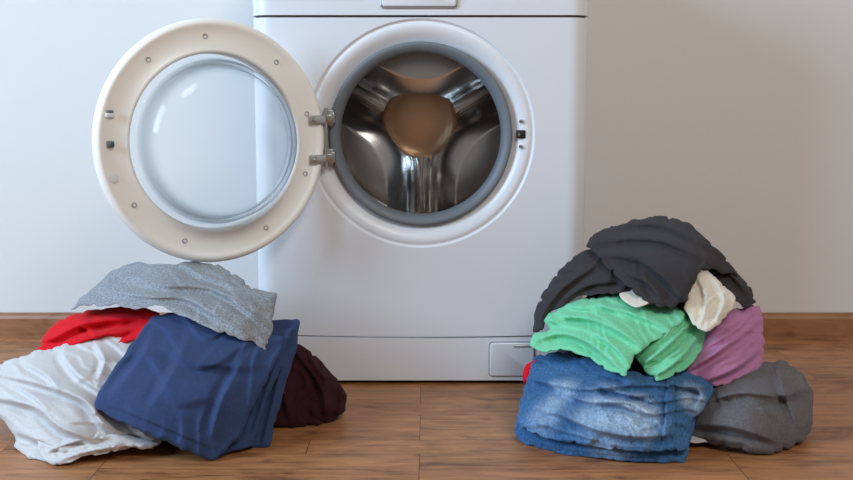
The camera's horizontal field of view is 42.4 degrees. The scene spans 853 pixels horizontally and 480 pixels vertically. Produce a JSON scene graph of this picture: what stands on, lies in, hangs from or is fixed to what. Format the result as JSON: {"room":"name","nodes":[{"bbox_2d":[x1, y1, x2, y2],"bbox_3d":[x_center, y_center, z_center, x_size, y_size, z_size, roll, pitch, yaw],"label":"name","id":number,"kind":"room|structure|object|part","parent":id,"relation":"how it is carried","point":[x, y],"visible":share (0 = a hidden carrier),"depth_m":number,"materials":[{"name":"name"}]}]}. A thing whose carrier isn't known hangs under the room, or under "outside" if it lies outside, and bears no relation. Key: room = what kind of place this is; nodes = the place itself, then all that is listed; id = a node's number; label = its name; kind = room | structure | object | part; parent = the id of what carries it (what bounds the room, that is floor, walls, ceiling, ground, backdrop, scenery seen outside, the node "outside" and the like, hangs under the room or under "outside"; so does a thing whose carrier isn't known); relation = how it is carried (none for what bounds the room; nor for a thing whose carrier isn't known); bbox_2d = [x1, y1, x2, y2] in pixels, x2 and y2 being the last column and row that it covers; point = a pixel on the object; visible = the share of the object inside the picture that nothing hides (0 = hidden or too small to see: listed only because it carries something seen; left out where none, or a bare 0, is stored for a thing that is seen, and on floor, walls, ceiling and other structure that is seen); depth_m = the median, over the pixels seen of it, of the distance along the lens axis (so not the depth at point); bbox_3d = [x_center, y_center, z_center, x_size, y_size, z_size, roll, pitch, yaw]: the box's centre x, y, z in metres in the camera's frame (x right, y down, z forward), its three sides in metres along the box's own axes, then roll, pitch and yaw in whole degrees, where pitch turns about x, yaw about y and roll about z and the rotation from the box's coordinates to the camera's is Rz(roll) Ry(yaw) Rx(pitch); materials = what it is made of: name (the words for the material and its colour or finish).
{"room":"laundry room","nodes":[
{"label":"laundry room","id":0,"kind":"room"},
{"bbox_2d":[106,141,113,147],"bbox_3d":[-0.508,-0.154,1.768,0.012,0.011,0.008,-5,9,-32],"label":"latch","id":1,"kind":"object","parent":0,"point":[107,142],"depth_m":1.76,"materials":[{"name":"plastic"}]},
{"bbox_2d":[321,114,332,121],"bbox_3d":[-0.180,-0.218,1.970,0.022,0.014,0.008,0,7,0],"label":"hinge arm","id":2,"kind":"object","parent":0,"point":[329,118],"depth_m":1.97},
{"bbox_2d":[323,153,332,160],"bbox_3d":[-0.180,-0.149,1.979,0.022,0.014,0.008,0,7,0],"label":"hinge arm","id":3,"kind":"object","parent":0,"point":[329,156],"depth_m":1.98},
{"bbox_2d":[0,0,852,311],"bbox_3d":[-0.010,-1.075,2.313,5.200,2.600,0.001,0,7,0],"label":"wall","id":4,"kind":"structure","parent":0,"point":[732,120],"depth_m":2.42,"materials":[{"name":"white paint"}]},
{"bbox_2d":[0,312,852,335],"bbox_3d":[-0.011,0.189,2.467,5.200,0.052,0.014,0,7,0],"label":"baseboard","id":5,"kind":"structure","parent":4,"relation":"attached to","point":[11,323],"depth_m":2.46,"materials":[{"name":"brown wood"}]},
{"bbox_2d":[0,336,852,479],"bbox_3d":[-0.010,0.494,0.280,5.200,0.001,4.430,0,7,0],"label":"floor","id":6,"kind":"structure","parent":0,"point":[387,429],"depth_m":1.67,"materials":[{"name":"laminate"}]},
{"bbox_2d":[0,261,346,464],"bbox_3d":[-0.437,0.178,1.768,0.608,0.249,0.397,0,7,0],"label":"pile","id":7,"kind":"object","parent":6,"relation":"on","point":[211,377],"visible":1,"depth_m":1.69,"materials":[{"name":"multicoloured fabric"}]},
{"bbox_2d":[298,335,556,379],"bbox_3d":[-0.011,0.194,2.242,0.608,0.086,0.400,0,7,0],"label":"panel","id":8,"kind":"object","parent":6,"relation":"on","point":[345,357],"visible":0.37,"depth_m":2.04,"materials":[{"name":"white plastic"}]},
{"bbox_2d":[253,17,587,319],"bbox_3d":[-0.011,-0.137,2.200,0.608,0.577,0.400,0,7,0],"label":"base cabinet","id":9,"kind":"object","parent":8,"relation":"on","point":[579,26],"visible":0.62,"depth_m":2.00,"materials":[{"name":"white metal"}]},
{"bbox_2d":[270,17,570,336],"bbox_3d":[-0.011,-0.109,2.002,0.538,0.582,0.001,0,7,0],"label":"panel","id":10,"kind":"object","parent":9,"relation":"attached to","point":[333,277],"visible":0.86,"depth_m":2.02,"materials":[{"name":"white metal"}]},
{"bbox_2d":[92,18,327,261],"bbox_3d":[-0.361,-0.168,1.878,0.420,0.413,0.039,-5,9,-32],"label":"door","id":11,"kind":"structure","parent":10,"relation":"attached to","point":[123,88],"depth_m":1.85,"materials":[{"name":"white plastic"}]},
{"bbox_2d":[105,113,114,117],"bbox_3d":[-0.508,-0.200,1.762,0.015,0.008,0.009,-5,9,-32],"label":"guide","id":12,"kind":"object","parent":11,"relation":"attached to","point":[107,115],"visible":1,"depth_m":1.76,"materials":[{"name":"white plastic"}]},
{"bbox_2d":[109,173,117,182],"bbox_3d":[-0.505,-0.100,1.776,0.016,0.016,0.002,-4,8,-31],"label":"boss","id":13,"kind":"object","parent":11,"relation":"attached to","point":[113,178],"visible":1,"depth_m":1.77,"materials":[{"name":"white plastic"}]},
{"bbox_2d":[207,64,292,218],"bbox_3d":[-0.341,-0.163,1.840,0.283,0.283,0.074,-5,9,-32],"label":"glass bowl inside","id":14,"kind":"object","parent":11,"relation":"in","point":[288,126],"depth_m":1.91,"materials":[{"name":"clear glass"}]},
{"bbox_2d":[209,60,296,222],"bbox_3d":[-0.338,-0.163,1.835,0.296,0.296,0.075,-5,9,-32],"label":"glass bowl","id":15,"kind":"object","parent":11,"relation":"in","point":[290,116],"visible":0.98,"depth_m":1.90,"materials":[{"name":"clear glass"}]},
{"bbox_2d":[309,115,325,124],"bbox_3d":[-0.194,-0.213,1.954,0.033,0.016,0.005,-4,8,-31],"label":"hinge leaf","id":16,"kind":"object","parent":11,"relation":"attached to","point":[321,119],"depth_m":1.95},
{"bbox_2d":[309,155,326,163],"bbox_3d":[-0.194,-0.144,1.963,0.033,0.016,0.005,-4,8,-31],"label":"hinge leaf","id":17,"kind":"object","parent":11,"relation":"attached to","point":[321,159],"depth_m":1.96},
{"bbox_3d":[-0.180,-0.185,1.974,0.007,0.104,0.007,0,7,0],"label":"hinge","id":18,"kind":"part","parent":11,"relation":"part of","materials":[{"name":"silver metal"}]},
{"bbox_2d":[314,18,534,247],"bbox_3d":[-0.011,-0.193,2.006,0.414,0.414,0.030,0,7,0],"label":"porthole bezel","id":19,"kind":"object","parent":10,"relation":"attached to","point":[459,37],"depth_m":2.00,"materials":[{"name":"white plastic"}]},
{"bbox_2d":[328,112,335,123],"bbox_3d":[-0.172,-0.221,1.988,0.014,0.020,0.032,0,7,0],"label":"block","id":20,"kind":"object","parent":19,"relation":"attached to","point":[333,113],"depth_m":1.97,"materials":[{"name":"silver metal"}]},
{"bbox_2d":[328,151,335,162],"bbox_3d":[-0.172,-0.151,1.997,0.014,0.020,0.032,0,7,0],"label":"block","id":21,"kind":"object","parent":19,"relation":"attached to","point":[333,152],"depth_m":1.98,"materials":[{"name":"silver metal"}]},
{"bbox_2d":[329,41,511,225],"bbox_3d":[-0.011,-0.193,2.006,0.333,0.333,0.027,0,7,0],"label":"door gasket","id":22,"kind":"object","parent":19,"relation":"attached to","point":[386,54],"depth_m":2.00,"materials":[{"name":"grey rubber"}]},
{"bbox_3d":[0.172,-0.192,1.998,0.016,0.015,0.012,0,7,0],"label":"lock slot","id":23,"kind":"part","parent":19,"relation":"part of","materials":[{"name":"black plastic"}]},
{"bbox_2d":[256,15,584,17],"bbox_3d":[-0.011,-0.426,2.163,0.599,0.013,0.390,0,7,0],"label":"top seam","id":24,"kind":"object","parent":9,"relation":"on","point":[263,16],"visible":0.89,"depth_m":1.97,"materials":[{"name":"grey"}]},
{"bbox_2d":[253,0,588,17],"bbox_3d":[-0.011,-0.505,2.149,0.608,0.160,0.409,0,7,0],"label":"control panel","id":25,"kind":"object","parent":9,"relation":"on","point":[260,7],"depth_m":1.96,"materials":[{"name":"white plastic"}]},
{"bbox_2d":[380,0,457,7],"bbox_3d":[-0.013,-0.439,1.957,0.138,0.053,0.006,0,7,0],"label":"surround","id":26,"kind":"object","parent":25,"relation":"attached to","point":[381,5],"depth_m":1.96,"materials":[{"name":"white plastic"}]},
{"bbox_3d":[-0.013,-0.439,1.956,0.132,0.046,0.009,0,7,0],"label":"handle","id":27,"kind":"part","parent":25,"relation":"part of","materials":[{"name":"white plastic"}]},
{"bbox_3d":[-0.010,-0.216,2.190,0.448,0.448,0.271,0,7,0],"label":"drum shell","id":28,"kind":"object","parent":9,"relation":"in","visible":0},
{"bbox_2d":[341,53,500,213],"bbox_3d":[-0.011,-0.230,2.301,0.420,0.420,0.046,0,7,0],"label":"drum","id":29,"kind":"object","parent":28,"relation":"attached to","point":[442,180],"visible":0.55,"depth_m":2.29,"materials":[{"name":"silver metal"}]},
{"bbox_2d":[383,94,455,156],"bbox_3d":[-0.015,-0.251,2.302,0.154,0.154,0.045,0,7,0],"label":"boss","id":30,"kind":"object","parent":29,"relation":"attached to","point":[420,125],"visible":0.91,"depth_m":2.29,"materials":[{"name":"brown metal"}]},
{"bbox_2d":[478,335,532,336],"bbox_3d":[-0.011,0.158,2.237,0.599,0.023,0.390,0,7,0],"label":"low seam","id":31,"kind":"object","parent":8,"relation":"on","point":[528,335],"visible":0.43,"depth_m":2.04,"materials":[{"name":"grey"}]},
{"bbox_2d":[489,342,534,376],"bbox_3d":[0.159,0.222,2.045,0.083,0.064,0.008,0,7,0],"label":"flap","id":32,"kind":"object","parent":8,"relation":"attached to","point":[504,359],"visible":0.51,"depth_m":2.04,"materials":[{"name":"white plastic"}]},
{"bbox_2d":[514,345,530,347],"bbox_3d":[0.178,0.197,2.039,0.033,0.004,0.004,0,7,0],"label":"grip","id":33,"kind":"object","parent":32,"relation":"attached to","point":[515,346],"depth_m":2.04,"materials":[{"name":"white plastic"}]},
{"bbox_2d":[515,216,812,462],"bbox_3d":[0.381,0.142,1.757,0.480,0.323,0.408,0,7,0],"label":"pile","id":34,"kind":"object","parent":6,"relation":"on","point":[653,362],"visible":1,"depth_m":1.69,"materials":[{"name":"multicoloured fabric"}]}
]}

